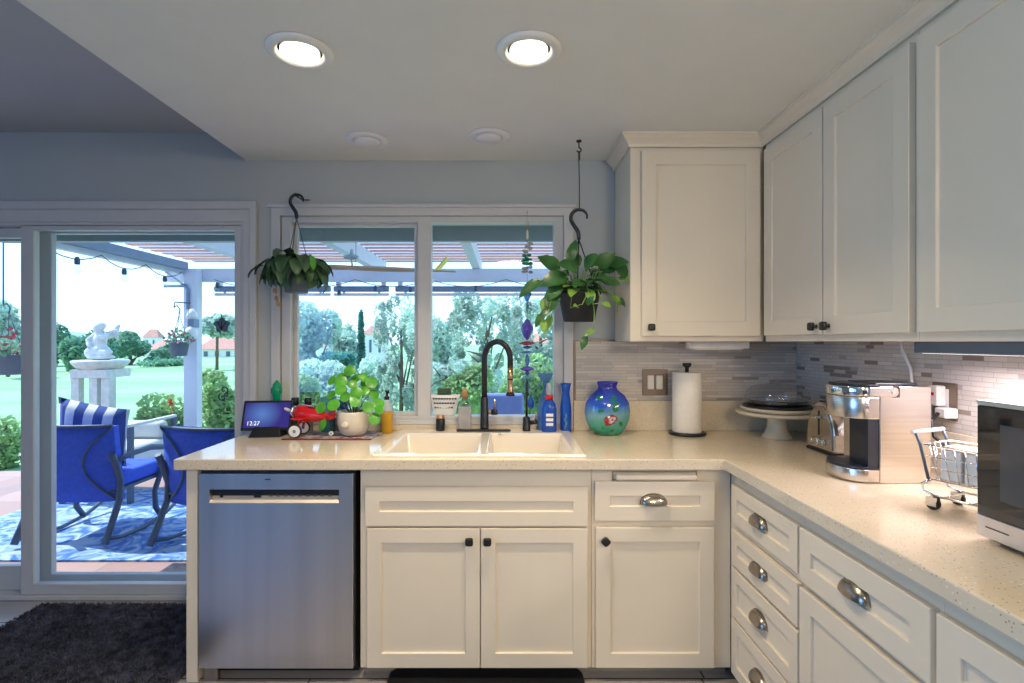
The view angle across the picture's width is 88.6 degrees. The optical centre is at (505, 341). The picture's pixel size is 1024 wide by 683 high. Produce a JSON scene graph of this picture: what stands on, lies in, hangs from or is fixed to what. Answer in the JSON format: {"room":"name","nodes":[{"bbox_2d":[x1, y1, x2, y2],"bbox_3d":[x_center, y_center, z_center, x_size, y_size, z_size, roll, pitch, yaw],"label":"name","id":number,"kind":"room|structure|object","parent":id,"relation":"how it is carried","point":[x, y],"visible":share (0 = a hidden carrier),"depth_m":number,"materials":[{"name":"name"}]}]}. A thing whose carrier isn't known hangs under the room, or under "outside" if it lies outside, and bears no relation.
{"room":"kitchen","nodes":[
{"label":"kitchen","id":0,"kind":"room"},
{"bbox_2d":[0,303,20,374],"bbox_3d":[-4.346,-0.025,4.608,0.379,0.629,0.325,0,0,0],"label":"flower basket","id":1,"kind":"object","parent":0,"point":[10,364],"visible":0.73,"depth_m":4.55,"materials":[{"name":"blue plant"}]},
{"bbox_2d":[0,0,204,131],"bbox_3d":[-2.743,-1.126,0.000,2.915,0.180,5.200,0,0,0],"label":"ceiling","id":2,"kind":"structure","parent":0,"point":[49,82],"depth_m":2.17,"materials":[{"name":"grey paint"}]},
{"bbox_2d":[0,601,737,682],"bbox_3d":[-1.350,1.314,0.020,5.900,0.060,5.440,0,0,0],"label":"floor","id":3,"kind":"structure","parent":0,"point":[9,610],"depth_m":2.02,"materials":[{"name":"brown wood"}]},
{"bbox_2d":[0,601,185,682],"bbox_3d":[-1.743,1.272,2.047,1.026,0.022,1.006,0,0,0],"label":"door mat","id":4,"kind":"object","parent":3,"relation":"on","point":[82,642],"visible":0.86,"depth_m":2.20,"materials":[{"name":"carpet"}]},
{"bbox_2d":[186,470,203,681],"bbox_3d":[-1.184,0.882,2.274,0.042,0.803,0.592,0,0,0],"label":"end panel","id":5,"kind":"object","parent":3,"relation":"on","point":[193,673],"visible":0.24,"depth_m":1.98,"materials":[{"name":"paint"}]},
{"bbox_2d":[198,470,360,680],"bbox_3d":[-0.865,0.886,2.260,0.587,0.795,0.579,0,0,0],"label":"dishwasher","id":6,"kind":"object","parent":3,"relation":"on","point":[279,551],"visible":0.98,"depth_m":1.97,"materials":[{"name":"metal"}]},
{"bbox_2d":[361,470,590,670],"bbox_3d":[-0.115,0.882,2.261,0.876,0.803,0.628,0,0,0],"label":"base cabinet","id":7,"kind":"object","parent":3,"relation":"on","point":[460,568],"visible":0.93,"depth_m":1.98,"materials":[{"name":"paint"}]},
{"bbox_2d":[387,668,584,682],"bbox_3d":[-0.075,1.277,1.800,0.740,0.013,0.520,0,0,0],"label":"kitchen mat","id":8,"kind":"object","parent":3,"relation":"on","point":[399,675],"visible":0.73,"depth_m":2.00,"materials":[{"name":"rubber"}]},
{"bbox_2d":[589,470,729,670],"bbox_3d":[0.589,0.882,2.260,0.528,0.803,0.629,0,0,0],"label":"base cabinet","id":9,"kind":"object","parent":3,"relation":"on","point":[660,539],"visible":0.93,"depth_m":1.98,"materials":[{"name":"paint"}]},
{"bbox_2d":[731,474,805,682],"bbox_3d":[1.107,0.882,1.747,0.585,0.803,0.493,0,0,0],"label":"drawer unit","id":10,"kind":"object","parent":3,"relation":"on","point":[765,582],"visible":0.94,"depth_m":1.71,"materials":[{"name":"paint"}]},
{"bbox_2d":[799,518,944,682],"bbox_3d":[1.103,0.882,1.262,0.593,0.803,0.476,0,0,0],"label":"base cabinet","id":11,"kind":"object","parent":3,"relation":"on","point":[862,620],"visible":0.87,"depth_m":1.25,"materials":[{"name":"paint"}]},
{"bbox_2d":[936,600,1023,682],"bbox_3d":[1.103,0.882,0.777,0.593,0.803,0.494,0,0,0],"label":"base cabinet","id":12,"kind":"object","parent":3,"relation":"on","point":[968,649],"visible":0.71,"depth_m":0.95,"materials":[{"name":"paint"}]},
{"bbox_2d":[0,132,796,600],"bbox_3d":[-1.350,0.034,2.670,5.900,2.500,0.140,0,0,0],"label":"wall","id":13,"kind":"structure","parent":0,"point":[34,166],"depth_m":2.60,"materials":[{"name":"paint"}]},
{"bbox_2d":[0,201,257,600],"bbox_3d":[-2.529,0.297,2.658,2.602,1.974,0.165,0,0,0],"label":"door","id":14,"kind":"structure","parent":13,"relation":"in","point":[38,224],"depth_m":2.61,"materials":[{"name":"white plastic"}]},
{"bbox_2d":[0,225,552,242],"bbox_3d":[-1.000,-0.995,0.075,10.000,0.842,5.950,0,0,0],"label":"trim","id":15,"kind":"structure","parent":13,"relation":"attached to","point":[441,233],"depth_m":3.00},
{"bbox_2d":[267,204,575,424],"bbox_3d":[-0.415,-0.134,2.631,1.520,1.088,0.098,0,0,0],"label":"window","id":16,"kind":"structure","parent":13,"relation":"in","point":[420,217],"depth_m":2.60,"materials":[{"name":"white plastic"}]},
{"bbox_2d":[431,380,460,415],"bbox_3d":[-0.308,0.282,2.631,0.160,0.176,0.054,0,0,0],"label":"basket","id":17,"kind":"object","parent":16,"relation":"on","point":[445,403],"visible":0.95,"depth_m":2.62,"materials":[{"name":"white plastic"}]},
{"bbox_3d":[0.104,-0.633,2.580,0.003,0.009,0.037,0,0,0],"label":"hook","id":18,"kind":"object","parent":16,"relation":"attached to","visible":0},
{"bbox_2d":[520,216,534,408],"bbox_3d":[0.104,-0.147,2.572,0.075,0.957,0.075,0,0,43],"label":"catcher","id":19,"kind":"object","parent":18,"relation":"hanging from","point":[527,327],"visible":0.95,"depth_m":2.56,"materials":[{"name":"purple glass"}]},
{"bbox_2d":[642,369,667,394],"bbox_3d":[0.735,0.202,2.587,0.125,0.129,0.008,0,0,0],"label":"light switch","id":20,"kind":"object","parent":13,"relation":"attached to","point":[657,378],"visible":1,"depth_m":2.58,"materials":[{"name":"brown metal"}]},
{"bbox_2d":[576,342,795,399],"bbox_3d":[0.889,0.145,2.595,1.089,0.288,0.007,0,0,0],"label":"backsplash","id":21,"kind":"structure","parent":13,"relation":"attached to","point":[726,374],"depth_m":2.59,"materials":[{"name":"tile"}]},
{"bbox_2d":[615,148,762,341],"bbox_3d":[0.828,-0.448,2.415,0.576,0.896,0.366,0,0,0],"label":"upper cabinet","id":22,"kind":"object","parent":13,"relation":"attached to","point":[689,221],"visible":1,"depth_m":2.27,"materials":[{"name":"paint"}]},
{"bbox_2d":[686,342,748,349],"bbox_3d":[0.978,0.019,2.430,0.275,0.038,0.060,0,0,0],"label":"light","id":23,"kind":"object","parent":22,"relation":"attached to","point":[694,345],"visible":0.9,"depth_m":2.40,"materials":[{"name":"white plastic"}]},
{"bbox_2d":[606,0,957,170],"bbox_3d":[0.805,-0.869,1.524,0.623,0.054,2.148,0,0,0],"label":"trim","id":24,"kind":"structure","parent":13,"relation":"attached to","point":[919,13],"depth_m":1.88,"materials":[{"name":"paint"}]},
{"bbox_2d":[17,0,913,160],"bbox_3d":[0.079,-1.056,0.000,2.728,0.320,5.200,0,0,0],"label":"ceiling","id":25,"kind":"structure","parent":0,"point":[422,76],"depth_m":1.71,"materials":[{"name":"paint"}]},
{"bbox_2d":[265,32,333,69],"bbox_3d":[-0.634,-0.888,1.616,0.198,0.015,0.198,0,0,0],"label":"recessed light","id":26,"kind":"object","parent":25,"relation":"in","point":[293,49],"visible":1,"depth_m":1.59,"materials":[{"name":"white plastic"}]},
{"bbox_2d":[345,131,387,148],"bbox_3d":[-0.616,-0.884,2.328,0.184,0.022,0.184,0,0,0],"label":"ceiling speaker","id":27,"kind":"object","parent":25,"relation":"attached to","point":[362,139],"visible":1,"depth_m":2.30,"materials":[{"name":"white plastic"}]},
{"bbox_2d":[468,128,509,145],"bbox_3d":[-0.074,-0.884,2.290,0.184,0.022,0.184,0,0,0],"label":"ceiling speaker","id":28,"kind":"object","parent":25,"relation":"attached to","point":[481,136],"visible":1,"depth_m":2.26,"materials":[{"name":"white plastic"}]},
{"bbox_2d":[497,30,560,67],"bbox_3d":[0.070,-0.888,1.608,0.198,0.015,0.198,0,0,0],"label":"recessed light","id":29,"kind":"object","parent":25,"relation":"in","point":[525,48],"visible":1,"depth_m":1.59,"materials":[{"name":"white plastic"}]},
{"bbox_2d":[576,140,581,207],"bbox_3d":[0.326,-0.745,2.340,0.025,0.302,0.023,0,0,0],"label":"chain","id":30,"kind":"object","parent":25,"relation":"hanging from","point":[577,141],"visible":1,"depth_m":2.34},
{"bbox_2d":[519,208,628,349],"bbox_3d":[0.330,-0.279,2.336,0.548,0.632,0.286,0,0,0],"label":"hanging plant","id":31,"kind":"object","parent":30,"relation":"hanging from","point":[576,305],"visible":1,"depth_m":2.28,"materials":[{"name":"green plant"}]},
{"bbox_2d":[174,400,1023,645],"bbox_3d":[0.102,0.385,0.999,2.681,0.190,3.198,0,0,0],"label":"countertop","id":32,"kind":"structure","parent":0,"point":[941,550],"depth_m":1.87,"materials":[{"name":"stone"}]},
{"bbox_2d":[240,400,293,437],"bbox_3d":[-1.114,0.358,2.447,0.224,0.160,0.101,0,0,-6],"label":"smart display","id":33,"kind":"object","parent":32,"relation":"on","point":[263,418],"visible":0.98,"depth_m":2.44,"materials":[{"name":"black"}]},
{"bbox_2d":[281,431,381,439],"bbox_3d":[-0.797,0.436,2.449,0.406,0.004,0.227,0,0,0],"label":"place mat","id":34,"kind":"object","parent":32,"relation":"on","point":[315,435],"visible":0.84,"depth_m":2.41,"materials":[{"name":"fabric"}]},
{"bbox_2d":[284,404,335,437],"bbox_3d":[-0.894,0.363,2.430,0.242,0.143,0.167,0,0,0],"label":"plane","id":35,"kind":"object","parent":34,"relation":"on","point":[304,414],"visible":0.97,"depth_m":2.39,"materials":[{"name":"red metal"}]},
{"bbox_2d":[316,365,384,435],"bbox_3d":[-0.717,0.273,2.446,0.311,0.323,0.165,0,0,0],"label":"potted plant","id":36,"kind":"object","parent":34,"relation":"on","point":[354,421],"visible":0.98,"depth_m":2.40,"materials":[{"name":"green plant"}]},
{"bbox_2d":[381,390,392,432],"bbox_3d":[-0.575,0.336,2.533,0.059,0.204,0.062,0,0,0],"label":"soap bottle","id":37,"kind":"object","parent":32,"relation":"on","point":[387,415],"visible":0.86,"depth_m":2.51,"materials":[{"name":"plastic"}]},
{"bbox_2d":[372,429,586,456],"bbox_3d":[-0.102,0.518,2.280,0.819,0.181,0.576,0,0,0],"label":"sink","id":38,"kind":"object","parent":32,"relation":"in","point":[407,442],"visible":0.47,"depth_m":2.44,"materials":[{"name":"white ceramic"}]},
{"bbox_2d":[458,389,471,428],"bbox_3d":[-0.199,0.329,2.542,0.062,0.198,0.043,0,0,0],"label":"soap dispenser","id":39,"kind":"object","parent":38,"relation":"on","point":[464,412],"visible":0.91,"depth_m":2.52,"materials":[{"name":"clear glass"}]},
{"bbox_2d":[537,373,553,429],"bbox_3d":[0.196,0.296,2.557,0.088,0.285,0.055,0,0,0],"label":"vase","id":40,"kind":"object","parent":38,"relation":"on","point":[545,377],"visible":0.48,"depth_m":2.54,"materials":[{"name":"blue glass"}]},
{"bbox_2d":[541,383,556,431],"bbox_3d":[0.205,0.312,2.499,0.072,0.232,0.046,0,0,0],"label":"bottle","id":41,"kind":"object","parent":38,"relation":"on","point":[548,410],"visible":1,"depth_m":2.48,"materials":[{"name":"blue plastic"}]},
{"bbox_2d":[560,383,571,431],"bbox_3d":[0.290,0.320,2.545,0.056,0.236,0.056,0,0,0],"label":"bud vase","id":42,"kind":"object","parent":38,"relation":"on","point":[565,407],"visible":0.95,"depth_m":2.52,"materials":[{"name":"blue glass"}]},
{"bbox_2d":[456,339,514,431],"bbox_3d":[-0.096,0.208,2.516,0.279,0.441,0.079,0,0,7],"label":"faucet","id":43,"kind":"object","parent":32,"relation":"on","point":[484,400],"visible":1,"depth_m":2.52,"materials":[{"name":"black metal"}]},
{"bbox_2d":[584,381,630,435],"bbox_3d":[0.478,0.313,2.475,0.216,0.250,0.134,0,0,0],"label":"glass vase","id":44,"kind":"object","parent":32,"relation":"on","point":[607,409],"visible":1,"depth_m":2.43,"materials":[{"name":"glass"}]},
{"bbox_2d":[668,363,705,436],"bbox_3d":[0.857,0.270,2.487,0.172,0.337,0.172,0,0,0],"label":"paper towel holder","id":45,"kind":"object","parent":32,"relation":"on","point":[686,386],"visible":1,"depth_m":2.43,"materials":[{"name":"paper"}]},
{"bbox_2d":[736,408,809,439],"bbox_3d":[1.236,0.378,2.394,0.346,0.121,0.346,0,0,0],"label":"cake stand","id":46,"kind":"object","parent":32,"relation":"on","point":[776,429],"visible":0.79,"depth_m":2.35,"materials":[{"name":"beige ceramic"}]},
{"bbox_2d":[740,397,812,414],"bbox_3d":[1.236,0.290,2.394,0.306,0.054,0.306,0,0,0],"label":"cake tray","id":47,"kind":"object","parent":46,"relation":"on","point":[772,403],"visible":0.96,"depth_m":2.30,"materials":[{"name":"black ceramic"}]},
{"bbox_2d":[806,400,843,455],"bbox_3d":[1.313,0.338,2.075,0.203,0.202,0.186,0,0,0],"label":"toaster","id":48,"kind":"object","parent":32,"relation":"on","point":[825,434],"visible":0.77,"depth_m":2.04,"materials":[{"name":"silver metal"}]},
{"bbox_2d":[825,380,930,483],"bbox_3d":[1.183,0.284,1.699,0.257,0.309,0.182,0,0,0],"label":"coffee maker","id":49,"kind":"object","parent":32,"relation":"on","point":[880,416],"visible":1,"depth_m":1.62,"materials":[{"name":"metal"}]},
{"bbox_2d":[826,455,878,469],"bbox_3d":[1.104,0.392,1.704,0.092,0.008,0.173,0,0,0],"label":"drip tray","id":50,"kind":"object","parent":49,"relation":"on","point":[836,462],"depth_m":1.67,"materials":[{"name":"plastic"}]},
{"bbox_2d":[910,427,976,509],"bbox_3d":[1.192,0.338,1.326,0.136,0.202,0.235,0,0,-22],"label":"shopping cart","id":51,"kind":"object","parent":32,"relation":"on","point":[958,497],"visible":0.55,"depth_m":1.37,"materials":[{"name":"silver metal"}]},
{"bbox_2d":[922,440,976,489],"bbox_3d":[1.197,0.315,1.314,0.123,0.095,0.209,0,0,-22],"label":"wire basket","id":52,"kind":"object","parent":51,"relation":"on","point":[947,442],"depth_m":1.36,"materials":[{"name":"silver metal"}]},
{"bbox_2d":[941,450,966,482],"bbox_3d":[1.179,0.318,1.359,0.092,0.076,0.046,0,0,-22],"label":"box","id":53,"kind":"object","parent":51,"relation":"in","point":[960,456],"visible":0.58,"depth_m":1.34,"materials":[{"name":"white plastic"}]},
{"bbox_2d":[977,400,1023,551],"bbox_3d":[1.230,0.284,0.913,0.371,0.309,0.506,0,0,0],"label":"microwave","id":54,"kind":"object","parent":32,"relation":"on","point":[1000,423],"visible":1,"depth_m":1.11,"materials":[{"name":"plastic"}]},
{"bbox_3d":[1.521,0.034,-0.050,0.157,2.500,5.300,0,0,0],"label":"wall","id":55,"kind":"structure","parent":0,"visible":0},
{"bbox_2d":[764,30,919,341],"bbox_3d":[1.252,-0.448,1.840,0.364,0.896,0.839,0,0,0],"label":"upper cabinet","id":56,"kind":"object","parent":55,"relation":"attached to","point":[840,183],"visible":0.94,"depth_m":1.70,"materials":[{"name":"paint"}]},
{"bbox_2d":[797,342,1023,435],"bbox_3d":[1.438,0.145,1.020,0.008,0.288,3.141,0,0,0],"label":"backsplash","id":57,"kind":"structure","parent":55,"relation":"attached to","point":[977,377],"depth_m":1.84,"materials":[{"name":"tile"}]},
{"bbox_2d":[932,382,957,420],"bbox_3d":[1.430,0.194,1.712,0.008,0.120,0.095,0,0,0],"label":"wall outlet","id":58,"kind":"object","parent":55,"relation":"attached to","point":[951,389],"visible":0.59,"depth_m":1.69,"materials":[{"name":"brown plastic"}]},
{"bbox_2d":[929,385,957,418],"bbox_3d":[1.406,0.194,1.695,0.042,0.100,0.080,0,0,0],"label":"plug adapter","id":59,"kind":"object","parent":58,"relation":"attached to","point":[937,391],"visible":0.92,"depth_m":1.70,"materials":[{"name":"white plastic"}]},
{"bbox_2d":[917,0,1023,341],"bbox_3d":[1.252,-0.448,0.935,0.364,0.896,0.970,0,0,0],"label":"upper cabinet","id":60,"kind":"object","parent":55,"relation":"attached to","point":[970,56],"visible":0.99,"depth_m":1.25,"materials":[{"name":"paint"}]},
{"bbox_2d":[914,342,1023,355],"bbox_3d":[1.245,0.017,1.258,0.060,0.034,0.615,0,0,0],"label":"light","id":61,"kind":"object","parent":60,"relation":"attached to","point":[967,348],"visible":0.83,"depth_m":1.37,"materials":[{"name":"blue plastic"}]},
{"label":"outside","id":62,"kind":"structure","parent":0,"visible":0},
{"bbox_2d":[0,471,185,571],"bbox_3d":[-1.500,1.394,4.096,11.000,0.100,2.708,0,0,0],"label":"floor","id":63,"kind":"structure","parent":62,"point":[10,481],"depth_m":3.19,"materials":[{"name":"ceramic"}]},
{"bbox_2d":[0,489,185,561],"bbox_3d":[-2.125,1.338,3.975,3.450,0.012,1.550,0,0,0],"label":"outdoor rug","id":64,"kind":"object","parent":63,"relation":"on","point":[80,541],"visible":0.09,"depth_m":3.64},
{"bbox_2d":[10,424,175,544],"bbox_3d":[-2.860,0.935,3.785,0.664,0.788,0.887,0,0,0],"label":"rocking chair","id":65,"kind":"object","parent":64,"relation":"on","point":[90,468],"visible":0.63,"depth_m":3.45,"materials":[{"name":"fabric"}]},
{"bbox_2d":[57,425,124,502],"bbox_3d":[-2.860,0.809,3.485,0.570,0.505,0.169,0,0,0],"label":"cushion","id":66,"kind":"object","parent":65,"relation":"on","point":[88,470],"depth_m":3.44,"materials":[{"name":"fabric"}]},
{"bbox_2d":[58,397,129,466],"bbox_3d":[-2.850,0.624,3.620,0.566,0.498,0.136,0,0,0],"label":"throw pillow","id":67,"kind":"object","parent":65,"relation":"on","point":[71,412],"visible":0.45,"depth_m":3.57,"materials":[{"name":"fabric"}]},
{"bbox_2d":[122,459,159,484],"bbox_3d":[-2.860,0.936,3.748,0.530,0.099,0.515,0,0,0],"label":"seat cushion","id":68,"kind":"object","parent":65,"relation":"on","point":[136,471],"depth_m":3.77,"materials":[{"name":"fabric"}]},
{"bbox_2d":[58,414,176,503],"bbox_3d":[-3.370,1.005,4.590,0.604,0.652,0.620,0,0,0],"label":"armchair","id":69,"kind":"object","parent":64,"relation":"on","point":[140,433],"visible":0.27,"depth_m":4.69,"materials":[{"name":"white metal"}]},
{"bbox_2d":[126,438,163,458],"bbox_3d":[-3.370,0.969,4.585,0.510,0.170,0.570,0,0,0],"label":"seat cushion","id":70,"kind":"object","parent":69,"relation":"on","point":[138,442],"depth_m":4.61,"materials":[{"name":"fabric"}]},
{"bbox_2d":[126,420,167,437],"bbox_3d":[-3.370,0.804,4.815,0.510,0.160,0.110,0,0,0],"label":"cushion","id":71,"kind":"object","parent":69,"relation":"on","point":[150,430],"depth_m":4.76,"materials":[{"name":"fabric"}]},
{"bbox_2d":[146,425,234,546],"bbox_3d":[-1.886,0.935,3.683,0.664,0.788,0.887,0,0,13],"label":"rocking chair","id":72,"kind":"object","parent":64,"relation":"on","point":[179,441],"visible":0.27,"depth_m":3.38,"materials":[{"name":"fabric"}]},
{"bbox_2d":[162,426,234,504],"bbox_3d":[-1.951,0.809,3.390,0.570,0.505,0.169,0,0,13],"label":"cushion","id":73,"kind":"object","parent":72,"relation":"on","point":[179,441],"depth_m":3.36,"materials":[{"name":"fabric"}]},
{"bbox_2d":[57,243,552,426],"bbox_3d":[-0.100,0.232,4.405,6.600,2.222,2.700,0,0,0],"label":"patio cover","id":74,"kind":"object","parent":63,"relation":"on","point":[370,254],"visible":0.23,"depth_m":5.16,"materials":[{"name":"white paint"}]},
{"bbox_2d":[214,282,330,295],"bbox_3d":[-2.390,-0.557,5.378,1.180,0.178,0.065,0,0,0],"label":"shade","id":75,"kind":"object","parent":74,"relation":"hanging from","point":[221,288],"visible":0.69,"depth_m":5.37,"materials":[{"name":"white paint"}]},
{"bbox_2d":[333,282,388,295],"bbox_3d":[-1.480,-0.557,5.378,0.560,0.178,0.065,0,0,0],"label":"shade","id":76,"kind":"object","parent":74,"relation":"hanging from","point":[383,288],"visible":0.87,"depth_m":5.36,"materials":[{"name":"white paint"}]},
{"bbox_2d":[329,249,456,282],"bbox_3d":[-0.843,-0.694,4.125,0.943,0.444,0.550,0,0,0],"label":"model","id":77,"kind":"object","parent":74,"relation":"hanging from","point":[351,256],"visible":0.74,"depth_m":3.88},
{"bbox_2d":[433,286,523,295],"bbox_3d":[-0.280,-0.514,5.378,0.916,0.092,0.065,0,0,0],"label":"shade","id":78,"kind":"object","parent":74,"relation":"hanging from","point":[435,288],"depth_m":5.36,"materials":[{"name":"white paint"}]},
{"bbox_3d":[-3.134,-0.357,5.077,0.067,0.050,0.165,0,0,0],"label":"plant arm","id":79,"kind":"object","parent":74,"relation":"attached to","visible":0},
{"bbox_2d":[162,305,195,355],"bbox_3d":[-3.119,-0.106,4.998,0.289,0.488,0.232,0,0,0],"label":"flower basket","id":80,"kind":"object","parent":79,"relation":"hanging from","point":[178,348],"visible":1,"depth_m":4.96,"materials":[{"name":"grey plastic"}]},
{"bbox_2d":[487,393,523,413],"bbox_3d":[-0.020,0.887,4.710,0.360,0.890,0.520,0,0,0],"label":"patio chair","id":81,"kind":"object","parent":63,"relation":"on","point":[505,404],"visible":0.11,"depth_m":4.45,"materials":[{"name":"fabric"}]},
{"bbox_3d":[-0.979,-0.691,2.521,0.015,0.028,0.158,0,0,0],"label":"wall hook","id":82,"kind":"object","parent":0,"visible":0},
{"bbox_2d":[248,193,332,306],"bbox_3d":[-0.989,-0.430,2.461,0.349,0.536,0.287,0,0,-43],"label":"hanging plant","id":83,"kind":"object","parent":82,"relation":"hanging from","point":[296,273],"visible":1,"depth_m":2.40,"materials":[{"name":"green plant"}]},
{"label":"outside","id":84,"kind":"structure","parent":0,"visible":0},
{"bbox_2d":[0,345,537,470],"bbox_3d":[-33.848,1.709,135.400,541.568,0.570,260.000,0,0,0],"label":"ground","id":85,"kind":"structure","parent":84,"point":[145,380],"depth_m":23.71,"materials":[{"name":"green plant"}]},
{"bbox_2d":[0,414,20,468],"bbox_3d":[-5.718,1.198,5.999,0.457,0.738,0.604,0,0,0],"label":"round shrub","id":86,"kind":"object","parent":85,"relation":"on","point":[10,443],"visible":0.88,"depth_m":5.94,"materials":[{"name":"green plant"}]},
{"bbox_2d":[0,299,20,376],"bbox_3d":[-26.572,-0.240,27.952,2.260,4.249,2.311,0,0,0],"label":"hanging plant","id":87,"kind":"object","parent":85,"relation":"on","point":[4,310],"visible":0.59,"depth_m":27.73,"materials":[{"name":"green plant"}]},
{"bbox_2d":[57,330,121,370],"bbox_3d":[-27.312,0.779,34.132,3.443,3.302,3.287,0,0,0],"label":"round tree","id":88,"kind":"object","parent":85,"relation":"on","point":[73,348],"visible":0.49,"depth_m":33.20,"materials":[{"name":"green plant"}]},
{"bbox_2d":[70,359,130,407],"bbox_3d":[-4.513,0.845,5.850,0.507,1.278,0.503,0,0,-22],"label":"stone pedestal","id":89,"kind":"object","parent":85,"relation":"on","point":[102,374],"visible":0.5,"depth_m":5.69,"materials":[{"name":"stone"}]},
{"bbox_2d":[84,322,119,359],"bbox_3d":[-4.509,-0.005,5.859,0.303,0.429,0.206,0,0,0],"label":"cherub statue","id":90,"kind":"object","parent":89,"relation":"on","point":[97,348],"visible":0.96,"depth_m":5.80,"materials":[{"name":"stone"}]},
{"bbox_2d":[112,330,152,364],"bbox_3d":[-31.087,0.803,43.060,3.875,3.531,3.271,0,0,28],"label":"round tree","id":91,"kind":"object","parent":85,"relation":"on","point":[129,343],"visible":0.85,"depth_m":42.37,"materials":[{"name":"green plant"}]},
{"bbox_2d":[133,392,183,425],"bbox_3d":[-3.947,1.046,5.994,0.645,0.976,0.647,0,0,0],"label":"round shrub","id":92,"kind":"object","parent":85,"relation":"on","point":[161,410],"visible":0.35,"depth_m":5.90,"materials":[{"name":"green plant"}]},
{"bbox_2d":[135,357,183,366],"bbox_3d":[-25.710,1.640,40.148,3.598,0.934,4.177,0,0,0],"label":"hedge","id":93,"kind":"object","parent":85,"relation":"on","point":[178,361],"visible":0.85,"depth_m":39.41,"materials":[{"name":"green plant"}]},
{"bbox_2d":[202,368,234,427],"bbox_3d":[-3.425,0.926,6.308,0.655,1.216,0.604,0,0,0],"label":"round shrub","id":94,"kind":"object","parent":85,"relation":"on","point":[219,414],"visible":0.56,"depth_m":6.13,"materials":[{"name":"green plant"}]},
{"bbox_2d":[202,313,234,369],"bbox_3d":[-18.807,-0.003,33.932,2.720,3.776,2.626,0,0,0],"label":"round tree","id":95,"kind":"object","parent":85,"relation":"on","point":[209,329],"visible":0.62,"depth_m":33.68,"materials":[{"name":"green plant"}]},
{"bbox_2d":[202,337,234,357],"bbox_3d":[-33.029,1.073,61.303,4.864,3.129,3.127,0,0,0],"label":"house","id":96,"kind":"structure","parent":85,"relation":"on","point":[226,347],"depth_m":60.01,"materials":[{"name":"white paint"}]},
{"bbox_2d":[299,373,321,405],"bbox_3d":[-2.640,0.967,6.587,0.560,1.135,0.543,0,0,0],"label":"round shrub","id":97,"kind":"object","parent":85,"relation":"on","point":[309,382],"visible":0.2,"depth_m":6.63,"materials":[{"name":"green plant"}]},
{"bbox_2d":[299,300,343,402],"bbox_3d":[-5.491,0.330,14.945,1.837,3.010,1.880,0,0,0],"label":"round tree","id":98,"kind":"object","parent":85,"relation":"on","point":[313,332],"visible":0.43,"depth_m":14.57,"materials":[{"name":"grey plant"}]},
{"bbox_2d":[299,357,344,405],"bbox_3d":[-3.941,1.113,11.054,1.198,1.544,1.188,0,0,0],"label":"round shrub","id":99,"kind":"object","parent":85,"relation":"on","point":[325,370],"visible":0.55,"depth_m":10.95,"materials":[{"name":"grey plant"}]},
{"bbox_2d":[318,350,357,398],"bbox_3d":[-4.195,1.048,13.024,1.002,1.673,0.909,0,0,0],"label":"round shrub","id":100,"kind":"object","parent":85,"relation":"on","point":[347,358],"visible":0.59,"depth_m":12.86,"materials":[{"name":"teal plant"}]},
{"bbox_2d":[326,323,356,385],"bbox_3d":[-6.148,0.782,20.095,1.418,3.008,1.265,0,0,-11],"label":"round tree","id":101,"kind":"object","parent":85,"relation":"on","point":[348,343],"visible":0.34,"depth_m":19.78,"materials":[{"name":"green plant"}]},
{"bbox_2d":[355,309,365,381],"bbox_3d":[-4.701,0.419,17.009,0.427,2.930,0.468,0,0,0],"label":"cypress tree","id":102,"kind":"object","parent":85,"relation":"on","point":[361,346],"visible":0.66,"depth_m":16.93,"materials":[{"name":"teal plant"}]},
{"bbox_2d":[351,354,399,401],"bbox_3d":[-2.828,1.082,11.451,1.128,1.605,1.058,0,0,0],"label":"round shrub","id":103,"kind":"object","parent":85,"relation":"on","point":[365,365],"visible":0.36,"depth_m":11.22,"materials":[{"name":"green plant"}]},
{"bbox_2d":[364,325,388,361],"bbox_3d":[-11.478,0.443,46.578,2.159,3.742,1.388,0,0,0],"label":"house","id":104,"kind":"structure","parent":85,"relation":"on","point":[370,348],"depth_m":46.00,"materials":[{"name":"white paint"}]},
{"bbox_2d":[372,296,413,410],"bbox_3d":[-1.597,0.458,7.990,0.888,2.353,0.795,0,0,0],"label":"leafy tree","id":105,"kind":"object","parent":85,"relation":"on","point":[405,397],"visible":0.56,"depth_m":7.92,"materials":[{"name":"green plant"}]},
{"bbox_2d":[433,312,462,365],"bbox_3d":[-2.625,0.398,22.049,1.787,3.554,1.476,0,0,0],"label":"round tree","id":106,"kind":"object","parent":85,"relation":"on","point":[442,351],"visible":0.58,"depth_m":21.65,"materials":[{"name":"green plant"}]},
{"bbox_2d":[433,359,469,393],"bbox_3d":[-1.093,1.097,9.624,0.960,1.574,0.868,0,0,0],"label":"round shrub","id":107,"kind":"object","parent":85,"relation":"on","point":[440,372],"visible":0.31,"depth_m":9.45,"materials":[{"name":"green plant"}]},
{"bbox_2d":[442,362,495,413],"bbox_3d":[-0.600,0.962,7.483,0.866,1.344,0.604,0,0,20],"label":"round shrub","id":108,"kind":"object","parent":85,"relation":"on","point":[467,380],"visible":0.66,"depth_m":7.32,"materials":[{"name":"green plant"}]},
{"bbox_2d":[446,292,525,392],"bbox_3d":[-0.492,0.261,12.052,1.972,2.948,1.863,0,0,3],"label":"round tree","id":109,"kind":"object","parent":85,"relation":"on","point":[502,311],"visible":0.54,"depth_m":11.73,"materials":[{"name":"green plant"}]},
{"bbox_2d":[498,353,552,413],"bbox_3d":[0.336,0.893,7.842,0.894,1.484,0.870,0,0,-16],"label":"round shrub","id":110,"kind":"object","parent":85,"relation":"on","point":[518,382],"visible":0.4,"depth_m":7.61,"materials":[{"name":"green plant"}]},
{"bbox_2d":[503,297,552,387],"bbox_3d":[0.909,0.335,13.967,2.015,3.099,1.844,0,0,3],"label":"round tree","id":111,"kind":"object","parent":85,"relation":"on","point":[534,309],"visible":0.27,"depth_m":13.54,"materials":[{"name":"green plant"}]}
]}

